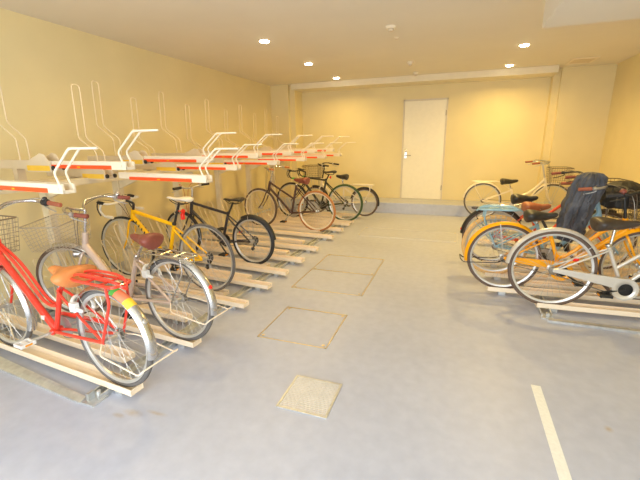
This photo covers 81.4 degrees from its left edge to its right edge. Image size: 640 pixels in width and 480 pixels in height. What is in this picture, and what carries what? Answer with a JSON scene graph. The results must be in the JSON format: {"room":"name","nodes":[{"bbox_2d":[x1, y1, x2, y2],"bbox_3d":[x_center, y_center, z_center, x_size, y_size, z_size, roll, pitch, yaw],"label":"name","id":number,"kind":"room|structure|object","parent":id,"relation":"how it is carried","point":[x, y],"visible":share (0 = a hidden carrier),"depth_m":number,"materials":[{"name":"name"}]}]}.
{"room":"bicycle parking room","nodes":[
{"label":"bicycle parking room","id":0,"kind":"room"},
{"bbox_2d":[0,8,272,303],"bbox_3d":[-2.549,-1.043,4.579,0.150,2.625,9.825,4,16,19],"label":"wall","id":1,"kind":"structure","parent":0,"point":[40,60],"depth_m":4.39,"materials":[{"name":"paint"}]},
{"bbox_2d":[270,85,303,196],"bbox_3d":[-0.724,-2.107,8.528,0.536,2.625,0.495,4,16,19],"label":"wall","id":2,"kind":"structure","parent":0,"point":[286,103],"depth_m":8.23,"materials":[{"name":"paint"}]},
{"bbox_2d":[0,208,639,479],"bbox_3d":[0.503,0.546,3.822,6.726,0.150,9.925,4,16,19],"label":"floor","id":3,"kind":"structure","parent":0,"point":[436,369],"depth_m":2.21,"materials":[{"name":"grey concrete"}]},
{"bbox_2d":[0,356,85,404],"bbox_3d":[-1.994,0.858,2.427,1.396,0.025,0.089,7,16,26],"label":"plate","id":4,"kind":"object","parent":3,"relation":"on","point":[9,367],"visible":0.89,"depth_m":2.32,"materials":[{"name":"metal"}]},
{"bbox_2d":[0,259,135,363],"bbox_3d":[-2.027,0.445,2.754,1.650,0.660,0.098,6,16,24],"label":"tray","id":5,"kind":"object","parent":3,"relation":"on","point":[42,328],"visible":0.47,"depth_m":2.73,"materials":[{"name":"wood"}]},
{"bbox_2d":[0,302,143,396],"bbox_3d":[-1.954,0.513,2.490,1.950,0.660,0.098,6,16,24],"label":"tray","id":6,"kind":"object","parent":3,"relation":"on","point":[81,369],"visible":0.8,"depth_m":2.41,"materials":[{"name":"metal"}]},
{"bbox_2d":[0,197,177,386],"bbox_3d":[-1.673,0.304,2.315,1.814,1.048,0.591,6,16,24],"label":"bicycle","id":7,"kind":"object","parent":6,"relation":"on","point":[76,275],"visible":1,"depth_m":2.22,"materials":[{"name":"red paint"}]},
{"bbox_2d":[0,215,19,251],"bbox_3d":[-2.296,-0.015,2.496,0.324,0.238,0.378,4,16,19],"label":"basket","id":8,"kind":"object","parent":7,"relation":"on","point":[12,217],"depth_m":2.59,"materials":[{"name":"grey metal"}]},
{"bbox_2d":[33,241,201,348],"bbox_3d":[-1.769,0.379,2.990,1.950,0.660,0.098,6,16,24],"label":"tray","id":9,"kind":"object","parent":3,"relation":"on","point":[159,332],"visible":0.48,"depth_m":2.88,"materials":[{"name":"metal"}]},
{"bbox_2d":[17,191,231,340],"bbox_3d":[-1.460,0.186,2.810,1.761,1.020,0.638,6,16,24],"label":"bicycle","id":10,"kind":"object","parent":9,"relation":"on","point":[150,241],"visible":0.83,"depth_m":2.72,"materials":[{"name":"beige paint"}]},
{"bbox_2d":[17,213,90,266],"bbox_3d":[-2.047,0.089,2.944,0.391,0.542,0.440,4,16,19],"label":"basket","id":11,"kind":"object","parent":10,"relation":"on","point":[79,250],"depth_m":2.92,"materials":[{"name":"metal"}]},
{"bbox_2d":[0,227,256,334],"bbox_3d":[-1.649,0.123,5.189,0.084,0.034,5.730,4,16,19],"label":"base rail","id":12,"kind":"object","parent":3,"relation":"on","point":[51,312],"visible":0.02,"depth_m":3.14,"materials":[{"name":"metal"}]},
{"bbox_2d":[65,233,192,323],"bbox_3d":[-1.824,0.297,3.305,1.650,0.660,0.098,6,16,24],"label":"tray","id":13,"kind":"object","parent":3,"relation":"on","point":[145,308],"visible":0.33,"depth_m":3.19,"materials":[{"name":"wood"}]},
{"bbox_2d":[0,161,283,301],"bbox_3d":[-1.640,-0.435,5.107,0.370,1.155,5.800,4,16,19],"label":"stand","id":14,"kind":"object","parent":3,"relation":"on","point":[118,183],"visible":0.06,"depth_m":4.01,"materials":[{"name":"metal"}]},
{"bbox_2d":[0,147,98,193],"bbox_3d":[-2.029,-0.686,2.287,1.912,0.800,0.093,6,16,24],"label":"tray","id":15,"kind":"object","parent":14,"relation":"on","point":[32,186],"visible":1,"depth_m":2.14,"materials":[{"name":"white metal"}]},
{"bbox_2d":[0,180,74,192],"bbox_3d":[-1.851,-0.336,2.299,0.950,0.052,0.060,6,16,24],"label":"tray","id":16,"kind":"object","parent":15,"relation":"on","point":[32,186],"depth_m":2.18,"materials":[{"name":"white metal"}]},
{"bbox_2d":[0,83,158,180],"bbox_3d":[-1.878,-0.855,2.681,1.912,0.897,0.093,6,16,24],"label":"tray","id":17,"kind":"object","parent":14,"relation":"on","point":[40,162],"visible":0.98,"depth_m":2.80,"materials":[{"name":"white metal"}]},
{"bbox_2d":[48,160,133,166],"bbox_3d":[-1.701,-0.542,2.683,0.950,0.052,0.060,6,16,24],"label":"tray","id":18,"kind":"object","parent":17,"relation":"on","point":[51,163],"depth_m":2.60,"materials":[{"name":"white metal"}]},
{"bbox_2d":[47,84,239,182],"bbox_3d":[-1.585,-0.891,3.043,2.222,0.800,0.093,6,16,24],"label":"tray","id":19,"kind":"object","parent":14,"relation":"on","point":[98,174],"visible":0.98,"depth_m":3.11,"materials":[{"name":"white metal"}]},
{"bbox_2d":[118,172,211,181],"bbox_3d":[-1.266,-0.510,2.997,0.950,0.061,0.060,6,16,24],"label":"tray","id":20,"kind":"object","parent":19,"relation":"on","point":[127,175],"depth_m":2.95,"materials":[{"name":"white metal"}]},
{"bbox_2d":[87,80,236,172],"bbox_3d":[-1.575,-1.075,3.500,1.912,0.897,0.093,6,16,24],"label":"tray","id":21,"kind":"object","parent":14,"relation":"on","point":[141,157],"visible":0.91,"depth_m":3.60,"materials":[{"name":"white metal"}]},
{"bbox_2d":[143,156,213,161],"bbox_3d":[-1.399,-0.762,3.502,0.950,0.052,0.060,6,16,24],"label":"tray","id":22,"kind":"object","parent":21,"relation":"on","point":[145,158],"depth_m":3.43,"materials":[{"name":"metal"}]},
{"bbox_2d":[130,97,262,171],"bbox_3d":[-1.423,-1.125,3.925,1.912,0.800,0.093,6,16,24],"label":"tray","id":23,"kind":"object","parent":14,"relation":"on","point":[163,166],"visible":0.95,"depth_m":4.04,"materials":[{"name":"white metal"}]},
{"bbox_2d":[177,164,240,168],"bbox_3d":[-1.246,-0.775,3.936,0.950,0.052,0.060,6,16,24],"label":"tray","id":24,"kind":"object","parent":23,"relation":"on","point":[179,166],"depth_m":3.86,"materials":[{"name":"white metal"}]},
{"bbox_2d":[151,91,281,157],"bbox_3d":[-1.273,-1.294,4.318,1.912,0.897,0.093,6,16,24],"label":"tray","id":25,"kind":"object","parent":14,"relation":"on","point":[194,152],"visible":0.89,"depth_m":4.42,"materials":[{"name":"white metal"}]},
{"bbox_2d":[202,153,261,155],"bbox_3d":[-1.096,-0.981,4.320,0.950,0.052,0.060,6,16,24],"label":"tray","id":26,"kind":"object","parent":25,"relation":"on","point":[219,154],"depth_m":4.23,"materials":[{"name":"white metal"}]},
{"bbox_2d":[180,104,298,164],"bbox_3d":[-1.120,-1.345,4.743,1.912,0.800,0.093,6,16,24],"label":"tray","id":27,"kind":"object","parent":14,"relation":"on","point":[216,160],"visible":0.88,"depth_m":4.75,"materials":[{"name":"white metal"}]},
{"bbox_2d":[224,160,279,164],"bbox_3d":[-0.943,-0.994,4.755,0.950,0.052,0.060,6,16,24],"label":"tray","id":28,"kind":"object","parent":27,"relation":"on","point":[254,162],"depth_m":4.66,"materials":[{"name":"white metal"}]},
{"bbox_2d":[205,99,311,154],"bbox_3d":[-0.970,-1.514,5.137,1.912,0.897,0.093,6,16,24],"label":"tray","id":29,"kind":"object","parent":14,"relation":"on","point":[289,152],"visible":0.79,"depth_m":5.17,"materials":[{"name":"white metal"}]},
{"bbox_2d":[242,151,293,153],"bbox_3d":[-0.793,-1.201,5.139,0.950,0.052,0.060,6,16,24],"label":"tray","id":30,"kind":"object","parent":29,"relation":"on","point":[263,152],"depth_m":5.05,"materials":[{"name":"white metal"}]},
{"bbox_2d":[224,109,323,160],"bbox_3d":[-0.818,-1.564,5.562,1.912,0.800,0.093,6,16,24],"label":"tray","id":31,"kind":"object","parent":14,"relation":"on","point":[302,158],"visible":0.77,"depth_m":5.55,"materials":[{"name":"white metal"}]},
{"bbox_2d":[258,157,305,159],"bbox_3d":[-0.640,-1.214,5.574,0.950,0.052,0.060,6,16,24],"label":"tray","id":32,"kind":"object","parent":31,"relation":"on","point":[263,158],"depth_m":5.49,"materials":[{"name":"white metal"}]},
{"bbox_2d":[239,104,332,152],"bbox_3d":[-0.667,-1.733,5.956,1.912,0.897,0.093,6,16,24],"label":"tray","id":33,"kind":"object","parent":14,"relation":"on","point":[268,148],"visible":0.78,"depth_m":6.03,"materials":[{"name":"white metal"}]},
{"bbox_2d":[271,149,316,152],"bbox_3d":[-0.490,-1.420,5.957,0.950,0.052,0.060,6,16,24],"label":"tray","id":34,"kind":"object","parent":33,"relation":"on","point":[308,150],"depth_m":5.83,"materials":[{"name":"white metal"}]},
{"bbox_2d":[253,113,341,157],"bbox_3d":[-0.515,-1.784,6.381,1.912,0.800,0.093,6,16,24],"label":"tray","id":35,"kind":"object","parent":14,"relation":"on","point":[330,143],"visible":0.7,"depth_m":6.34,"materials":[{"name":"white metal"}]},
{"bbox_2d":[283,155,325,156],"bbox_3d":[-0.338,-1.433,6.392,0.950,0.052,0.060,6,16,24],"label":"tray","id":36,"kind":"object","parent":35,"relation":"on","point":[283,155],"depth_m":6.32,"materials":[{"name":"white metal"}]},
{"bbox_2d":[256,109,348,151],"bbox_3d":[-0.364,-1.953,6.774,1.912,0.897,0.093,6,16,24],"label":"tray","id":37,"kind":"object","parent":14,"relation":"on","point":[338,137],"visible":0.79,"depth_m":6.67,"materials":[{"name":"white metal"}]},
{"bbox_2d":[293,148,333,149],"bbox_3d":[-0.188,-1.640,6.776,0.950,0.052,0.060,6,16,24],"label":"tray","id":38,"kind":"object","parent":37,"relation":"on","point":[293,148],"depth_m":6.66,"materials":[{"name":"white metal"}]},
{"bbox_2d":[276,116,355,155],"bbox_3d":[-0.212,-2.003,7.199,1.912,0.800,0.093,6,16,24],"label":"tray","id":39,"kind":"object","parent":14,"relation":"on","point":[338,153],"visible":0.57,"depth_m":7.13,"materials":[{"name":"white metal"}]},
{"bbox_2d":[302,153,341,154],"bbox_3d":[-0.035,-1.653,7.211,0.950,0.052,0.060,6,16,24],"label":"tray","id":40,"kind":"object","parent":39,"relation":"on","point":[302,153],"depth_m":7.14,"materials":[{"name":"white metal"}]},
{"bbox_2d":[111,221,228,295],"bbox_3d":[-1.642,0.165,3.796,1.650,0.660,0.098,6,16,24],"label":"tray","id":41,"kind":"object","parent":3,"relation":"on","point":[224,292],"visible":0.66,"depth_m":3.85,"materials":[{"name":"metal"}]},
{"bbox_2d":[96,194,235,290],"bbox_3d":[-1.569,0.010,3.701,1.722,0.910,0.462,6,16,24],"label":"bicycle","id":42,"kind":"object","parent":41,"relation":"on","point":[132,218],"visible":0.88,"depth_m":3.63,"materials":[{"name":"yellow paint"}]},
{"bbox_2d":[95,224,248,309],"bbox_3d":[-1.540,0.213,3.609,1.950,0.660,0.098,6,16,24],"label":"tray","id":43,"kind":"object","parent":3,"relation":"on","point":[236,303],"visible":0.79,"depth_m":3.52,"materials":[{"name":"wood"}]},
{"bbox_2d":[142,214,251,278],"bbox_3d":[-1.495,0.059,4.192,1.650,0.660,0.098,6,16,24],"label":"tray","id":44,"kind":"object","parent":3,"relation":"on","point":[242,275],"visible":0.43,"depth_m":4.13,"materials":[{"name":"wood"}]},
{"bbox_2d":[136,218,271,290],"bbox_3d":[-1.387,0.102,4.023,1.950,0.660,0.098,6,16,24],"label":"tray","id":45,"kind":"object","parent":3,"relation":"on","point":[259,285],"visible":0.44,"depth_m":3.90,"materials":[{"name":"metal"}]},
{"bbox_2d":[81,216,351,407],"bbox_3d":[-0.363,0.213,4.726,0.110,0.058,5.750,4,16,19],"label":"base rail","id":46,"kind":"object","parent":3,"relation":"on","point":[96,396],"visible":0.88,"depth_m":2.75,"materials":[{"name":"metal"}]},
{"bbox_2d":[165,208,269,266],"bbox_3d":[-1.353,-0.044,4.578,1.650,0.660,0.098,6,16,24],"label":"tray","id":47,"kind":"object","parent":3,"relation":"on","point":[216,256],"visible":0.44,"depth_m":4.59,"materials":[{"name":"wood"}]},
{"bbox_2d":[166,183,275,263],"bbox_3d":[-1.252,-0.209,4.482,1.656,0.927,0.602,6,16,24],"label":"bicycle","id":48,"kind":"object","parent":47,"relation":"on","point":[249,217],"visible":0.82,"depth_m":4.39,"materials":[{"name":"black paint"}]},
{"bbox_2d":[155,210,288,276],"bbox_3d":[-1.248,0.001,4.400,1.950,0.660,0.098,6,16,24],"label":"tray","id":49,"kind":"object","parent":3,"relation":"on","point":[277,272],"visible":0.65,"depth_m":4.28,"materials":[{"name":"metal"}]},
{"bbox_2d":[188,201,289,254],"bbox_3d":[-1.168,-0.178,5.078,1.650,0.660,0.098,6,16,24],"label":"tray","id":50,"kind":"object","parent":3,"relation":"on","point":[248,247],"visible":0.56,"depth_m":5.09,"materials":[{"name":"metal"}]},
{"bbox_2d":[178,206,304,263],"bbox_3d":[-1.094,-0.110,4.815,1.950,0.660,0.098,6,16,24],"label":"tray","id":51,"kind":"object","parent":3,"relation":"on","point":[293,260],"visible":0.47,"depth_m":4.77,"materials":[{"name":"metal"}]},
{"bbox_2d":[210,196,304,243],"bbox_3d":[-0.986,-0.310,5.569,1.650,0.660,0.098,6,16,24],"label":"tray","id":52,"kind":"object","parent":3,"relation":"on","point":[278,239],"visible":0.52,"depth_m":5.52,"materials":[{"name":"metal"}]},
{"bbox_2d":[203,198,318,252],"bbox_3d":[-0.921,-0.236,5.283,1.950,0.660,0.098,6,16,24],"label":"tray","id":53,"kind":"object","parent":3,"relation":"on","point":[309,249],"visible":0.74,"depth_m":5.18,"materials":[{"name":"wood"}]},
{"bbox_2d":[235,191,320,232],"bbox_3d":[-0.751,-0.481,6.206,1.650,0.660,0.098,6,16,24],"label":"tray","id":54,"kind":"object","parent":3,"relation":"on","point":[247,223],"visible":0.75,"depth_m":6.21,"materials":[{"name":"metal"}]},
{"bbox_2d":[244,165,335,230],"bbox_3d":[-0.534,-0.685,6.056,1.704,1.026,0.531,6,16,24],"label":"bicycle","id":55,"kind":"object","parent":54,"relation":"on","point":[293,212],"visible":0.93,"depth_m":6.01,"materials":[{"name":"paint"}]},
{"bbox_2d":[227,193,333,239],"bbox_3d":[-0.696,-0.399,5.892,1.950,0.660,0.098,6,16,24],"label":"tray","id":56,"kind":"object","parent":3,"relation":"on","point":[323,236],"visible":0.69,"depth_m":5.87,"materials":[{"name":"metal"}]},
{"bbox_2d":[254,188,327,225],"bbox_3d":[-0.609,-0.583,6.588,1.650,0.660,0.098,6,16,24],"label":"tray","id":57,"kind":"object","parent":3,"relation":"on","point":[277,220],"visible":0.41,"depth_m":6.59,"materials":[{"name":"metal"}]},
{"bbox_2d":[244,192,342,232],"bbox_3d":[-0.528,-0.521,6.347,1.950,0.660,0.098,6,16,24],"label":"tray","id":58,"kind":"object","parent":3,"relation":"on","point":[334,229],"visible":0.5,"depth_m":6.35,"materials":[{"name":"metal"}]},
{"bbox_2d":[257,307,346,348],"bbox_3d":[-0.124,0.688,3.007,0.556,0.007,0.559,4,16,19],"label":"floor hatch","id":59,"kind":"object","parent":3,"relation":"on","point":[312,328],"visible":1,"depth_m":2.97,"materials":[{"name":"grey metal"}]},
{"bbox_2d":[257,186,349,226],"bbox_3d":[-0.380,-0.628,6.747,1.950,0.660,0.098,6,16,24],"label":"tray","id":60,"kind":"object","parent":3,"relation":"on","point":[342,224],"visible":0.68,"depth_m":6.77,"materials":[{"name":"metal"}]},
{"bbox_2d":[266,183,341,217],"bbox_3d":[-0.354,-0.769,7.280,1.650,0.660,0.098,6,16,24],"label":"tray","id":61,"kind":"object","parent":3,"relation":"on","point":[278,212],"visible":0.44,"depth_m":7.26,"materials":[{"name":"metal"}]},
{"bbox_2d":[260,186,353,222],"bbox_3d":[-0.299,-0.687,6.965,1.950,0.660,0.098,6,16,24],"label":"tray","id":62,"kind":"object","parent":3,"relation":"on","point":[263,214],"visible":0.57,"depth_m":7.00,"materials":[{"name":"metal"}]},
{"bbox_2d":[277,168,362,220],"bbox_3d":[-0.028,-0.838,6.821,1.719,0.922,0.456,4,15,18],"label":"bicycle","id":63,"kind":"object","parent":62,"relation":"on","point":[345,203],"visible":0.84,"depth_m":6.69,"materials":[{"name":"green paint"}]},
{"bbox_2d":[276,375,341,418],"bbox_3d":[-0.056,0.906,2.175,0.300,0.006,0.304,4,16,19],"label":"drain grate","id":64,"kind":"object","parent":3,"relation":"on","point":[305,395],"visible":1,"depth_m":2.16,"materials":[{"name":"metal"}]},
{"bbox_2d":[277,185,360,216],"bbox_3d":[-0.107,-0.826,7.484,1.950,0.660,0.098,6,16,24],"label":"tray","id":65,"kind":"object","parent":3,"relation":"on","point":[286,210],"visible":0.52,"depth_m":7.40,"materials":[{"name":"wood"}]},
{"bbox_2d":[302,162,379,215],"bbox_3d":[0.392,-0.990,7.218,1.591,1.002,0.585,6,16,24],"label":"bicycle","id":66,"kind":"object","parent":65,"relation":"on","point":[344,176],"visible":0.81,"depth_m":7.16,"materials":[{"name":"black paint"}]},
{"bbox_2d":[302,165,322,199],"bbox_3d":[-0.133,-1.144,7.422,0.357,0.677,0.371,4,16,19],"label":"basket","id":67,"kind":"object","parent":66,"relation":"on","point":[315,187],"depth_m":7.38,"materials":[{"name":"metal"}]},
{"bbox_2d":[292,254,383,295],"bbox_3d":[0.255,0.362,4.227,0.739,0.007,1.201,4,16,19],"label":"floor hatch","id":68,"kind":"object","parent":3,"relation":"on","point":[324,278],"visible":1,"depth_m":4.12,"materials":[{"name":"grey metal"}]},
{"bbox_2d":[475,186,568,221],"bbox_3d":[3.749,-0.635,6.542,1.870,0.660,0.098,4,15,16],"label":"tray","id":69,"kind":"object","parent":3,"relation":"on","point":[549,220],"visible":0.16,"depth_m":6.48,"materials":[{"name":"wood"}]},
{"bbox_2d":[463,159,574,218],"bbox_3d":[3.463,-0.881,6.563,1.766,1.037,0.586,4,15,16],"label":"bicycle","id":70,"kind":"object","parent":69,"relation":"on","point":[537,189],"visible":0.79,"depth_m":6.52,"materials":[{"name":"beige paint"}]},
{"bbox_2d":[546,167,574,201],"bbox_3d":[4.063,-0.938,6.363,0.340,0.597,0.402,4,16,19],"label":"basket","id":71,"kind":"object","parent":70,"relation":"on","point":[549,184],"depth_m":6.36,"materials":[{"name":"metal"}]},
{"bbox_2d":[496,220,553,318],"bbox_3d":[2.579,0.108,4.979,0.090,0.050,4.260,4,16,19],"label":"base rail","id":72,"kind":"object","parent":3,"relation":"on","point":[544,313],"visible":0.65,"depth_m":3.19,"materials":[{"name":"metal"}]},
{"bbox_2d":[531,385,571,479],"bbox_3d":[0.814,1.221,0.935,0.052,0.002,2.854,4,16,19],"label":"painted line","id":73,"kind":"object","parent":3,"relation":"on","point":[559,460],"visible":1,"depth_m":1.85,"materials":[{"name":"paint"}]},
{"bbox_2d":[502,206,611,237],"bbox_3d":[3.588,-0.397,5.645,1.550,0.660,0.098,4,15,16],"label":"tray","id":74,"kind":"object","parent":3,"relation":"on","point":[602,206],"visible":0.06,"depth_m":5.58,"materials":[{"name":"metal"}]},
{"bbox_2d":[479,208,639,253],"bbox_3d":[3.123,-0.192,4.892,1.900,0.660,0.098,4,15,16],"label":"tray","id":75,"kind":"object","parent":3,"relation":"on","point":[485,241],"visible":0.18,"depth_m":4.93,"materials":[{"name":"metal"}]},
{"bbox_2d":[481,219,639,273],"bbox_3d":[2.804,0.040,4.028,1.900,0.660,0.098,4,15,16],"label":"tray","id":76,"kind":"object","parent":3,"relation":"on","point":[574,267],"visible":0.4,"depth_m":4.04,"materials":[{"name":"metal"}]},
{"bbox_2d":[460,170,636,268],"bbox_3d":[2.462,-0.219,4.063,1.729,1.055,0.513,3,15,15],"label":"bicycle","id":77,"kind":"object","parent":76,"relation":"on","point":[515,198],"visible":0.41,"depth_m":4.07,"materials":[{"name":"paint"}]},
{"bbox_2d":[603,178,633,239],"bbox_3d":[2.958,-0.304,3.886,0.318,0.652,0.361,4,16,19],"label":"basket","id":78,"kind":"object","parent":77,"relation":"on","point":[612,211],"depth_m":3.85,"materials":[{"name":"metal"}]},
{"bbox_2d":[484,252,639,288],"bbox_3d":[2.659,0.144,3.637,1.900,0.660,0.098,4,15,16],"label":"tray","id":79,"kind":"object","parent":3,"relation":"on","point":[517,275],"visible":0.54,"depth_m":3.83,"materials":[{"name":"wood"}]},
{"bbox_2d":[461,181,639,277],"bbox_3d":[2.325,-0.081,3.678,1.724,0.988,0.568,4,15,16],"label":"bicycle","id":80,"kind":"object","parent":79,"relation":"on","point":[526,205],"visible":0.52,"depth_m":3.73,"materials":[{"name":"metal"}]},
{"bbox_2d":[555,172,607,242],"bbox_3d":[2.406,-0.299,3.449,0.333,0.649,0.288,13,20,41],"label":"raincoat","id":81,"kind":"object","parent":80,"relation":"hanging from","point":[577,207],"visible":0.88,"depth_m":3.37,"materials":[{"name":"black fabric"}]},
{"bbox_2d":[600,180,639,209],"bbox_3d":[2.795,-0.423,3.437,0.328,0.246,0.369,4,16,19],"label":"basket cover","id":82,"kind":"object","parent":80,"relation":"on","point":[604,201],"visible":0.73,"depth_m":3.35,"materials":[{"name":"black fabric"}]},
{"bbox_2d":[601,191,639,253],"bbox_3d":[2.842,-0.173,3.493,0.318,0.602,0.361,4,16,19],"label":"basket","id":83,"kind":"object","parent":80,"relation":"on","point":[612,214],"depth_m":3.51,"materials":[{"name":"metal"}]},
{"bbox_2d":[486,286,639,304],"bbox_3d":[2.518,0.247,3.255,1.900,0.660,0.098,4,15,16],"label":"tray","id":84,"kind":"object","parent":3,"relation":"on","point":[501,291],"visible":0.71,"depth_m":3.42,"materials":[{"name":"metal"}]},
{"bbox_2d":[459,183,639,299],"bbox_3d":[2.182,0.022,3.256,1.748,1.006,0.587,1,15,5],"label":"bicycle","id":85,"kind":"object","parent":84,"relation":"on","point":[529,215],"visible":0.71,"depth_m":3.32,"materials":[{"name":"orange paint"}]},
{"bbox_2d":[628,190,639,259],"bbox_3d":[2.783,-0.073,3.085,0.329,0.627,0.381,4,16,19],"label":"basket","id":86,"kind":"object","parent":85,"relation":"on","point":[634,232],"depth_m":3.12,"materials":[{"name":"metal"}]},
{"bbox_2d":[513,236,638,276],"bbox_3d":[2.874,0.098,3.801,1.610,0.660,0.098,4,15,16],"label":"tray","id":87,"kind":"object","parent":3,"relation":"on","point":[543,270],"visible":0.28,"depth_m":3.96,"materials":[{"name":"metal"}]},
{"bbox_2d":[518,210,639,261],"bbox_3d":[3.134,-0.068,4.417,1.550,0.660,0.098,4,15,16],"label":"tray","id":88,"kind":"object","parent":3,"relation":"on","point":[558,253],"visible":0.04,"depth_m":4.43,"materials":[{"name":"metal"}]},
{"bbox_2d":[524,280,639,295],"bbox_3d":[2.757,0.205,3.399,1.550,0.660,0.098,4,15,16],"label":"tray","id":89,"kind":"object","parent":3,"relation":"on","point":[538,284],"visible":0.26,"depth_m":3.59,"materials":[{"name":"metal"}]},
{"bbox_2d":[534,302,639,317],"bbox_3d":[2.598,0.328,2.940,1.530,0.660,0.098,4,15,16],"label":"tray","id":90,"kind":"object","parent":3,"relation":"on","point":[580,307],"visible":0.75,"depth_m":3.10,"materials":[{"name":"metal"}]},
{"bbox_2d":[505,216,639,304],"bbox_3d":[2.455,0.105,2.909,1.819,1.015,0.614,4,15,16],"label":"bicycle","id":91,"kind":"object","parent":90,"relation":"on","point":[624,289],"visible":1,"depth_m":2.99,"materials":[{"name":"silver metal"}]},
{"bbox_2d":[546,318,639,333],"bbox_3d":[2.565,0.705,2.772,1.530,0.018,0.045,4,16,19],"label":"base rail","id":92,"kind":"object","parent":3,"relation":"on","point":[551,320],"visible":1,"depth_m":2.90,"materials":[{"name":"metal"}]},
{"bbox_2d":[0,0,639,85],"bbox_3d":[0.481,-2.150,3.162,6.726,0.150,9.825,4,16,19],"label":"ceiling","id":93,"kind":"structure","parent":0,"point":[344,39],"depth_m":4.26,"materials":[{"name":"paint"}]},
{"bbox_2d":[258,39,269,42],"bbox_3d":[-0.670,-2.393,4.487,0.144,0.021,0.144,4,16,19],"label":"recessed light","id":94,"kind":"object","parent":93,"relation":"in","point":[260,40],"visible":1,"depth_m":4.45,"materials":[{"name":"white"}]},
{"bbox_2d":[385,25,396,31],"bbox_3d":[0.764,-2.276,4.011,0.120,0.054,0.120,4,16,19],"label":"smoke detector","id":95,"kind":"object","parent":93,"relation":"attached to","point":[390,28],"visible":1,"depth_m":3.98,"materials":[{"name":"white plastic"}]},
{"bbox_2d":[518,43,530,46],"bbox_3d":[2.665,-2.538,4.853,0.144,0.021,0.144,4,16,19],"label":"recessed light","id":96,"kind":"object","parent":93,"relation":"in","point":[524,44],"visible":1,"depth_m":4.82,"materials":[{"name":"white"}]},
{"bbox_2d":[565,57,599,64],"bbox_3d":[4.154,-2.840,5.904,0.360,0.012,0.460,4,16,19],"label":"ceiling vent","id":97,"kind":"object","parent":93,"relation":"in","point":[590,59],"visible":1,"depth_m":5.87,"materials":[{"name":"beige metal"}]},
{"bbox_2d":[302,77,550,201],"bbox_3d":[2.111,-1.976,7.870,6.326,2.625,0.150,4,16,19],"label":"wall","id":98,"kind":"structure","parent":0,"point":[494,127],"depth_m":7.62,"materials":[{"name":"paint"}]},
{"bbox_2d":[400,98,448,199],"bbox_3d":[2.151,-1.870,7.774,0.878,2.034,0.089,4,16,19],"label":"door","id":99,"kind":"structure","parent":98,"relation":"in","point":[424,127],"depth_m":7.77,"materials":[{"name":"paint"}]},
{"bbox_2d":[291,65,558,92],"bbox_3d":[1.790,-3.123,7.304,4.916,0.110,0.535,4,16,19],"label":"trim","id":100,"kind":"structure","parent":98,"relation":"attached to","point":[542,71],"depth_m":7.03,"materials":[{"name":"paint"}]},
{"bbox_2d":[535,64,617,204],"bbox_3d":[4.597,-1.731,6.799,0.904,2.625,0.245,4,16,19],"label":"wall","id":101,"kind":"structure","parent":0,"point":[579,99],"depth_m":6.60,"materials":[{"name":"paint"}]},
{"bbox_2d":[276,195,595,216],"bbox_3d":[1.986,-0.708,7.791,6.326,0.217,0.695,4,16,19],"label":"step","id":102,"kind":"structure","parent":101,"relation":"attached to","point":[439,207],"depth_m":7.56,"materials":[{"name":"grey concrete"}]},
{"bbox_2d":[542,0,639,27],"bbox_3d":[1.828,-1.189,0.464,1.875,0.375,4.455,4,16,19],"label":"ceiling","id":103,"kind":"structure","parent":0,"point":[557,13],"depth_m":2.52,"materials":[{"name":"paint"}]},
{"bbox_2d":[599,53,639,245],"bbox_3d":[3.549,-0.573,2.450,0.150,2.625,9.825,4,16,19],"label":"wall","id":104,"kind":"structure","parent":0,"point":[620,158],"depth_m":5.78,"materials":[{"name":"paint"}]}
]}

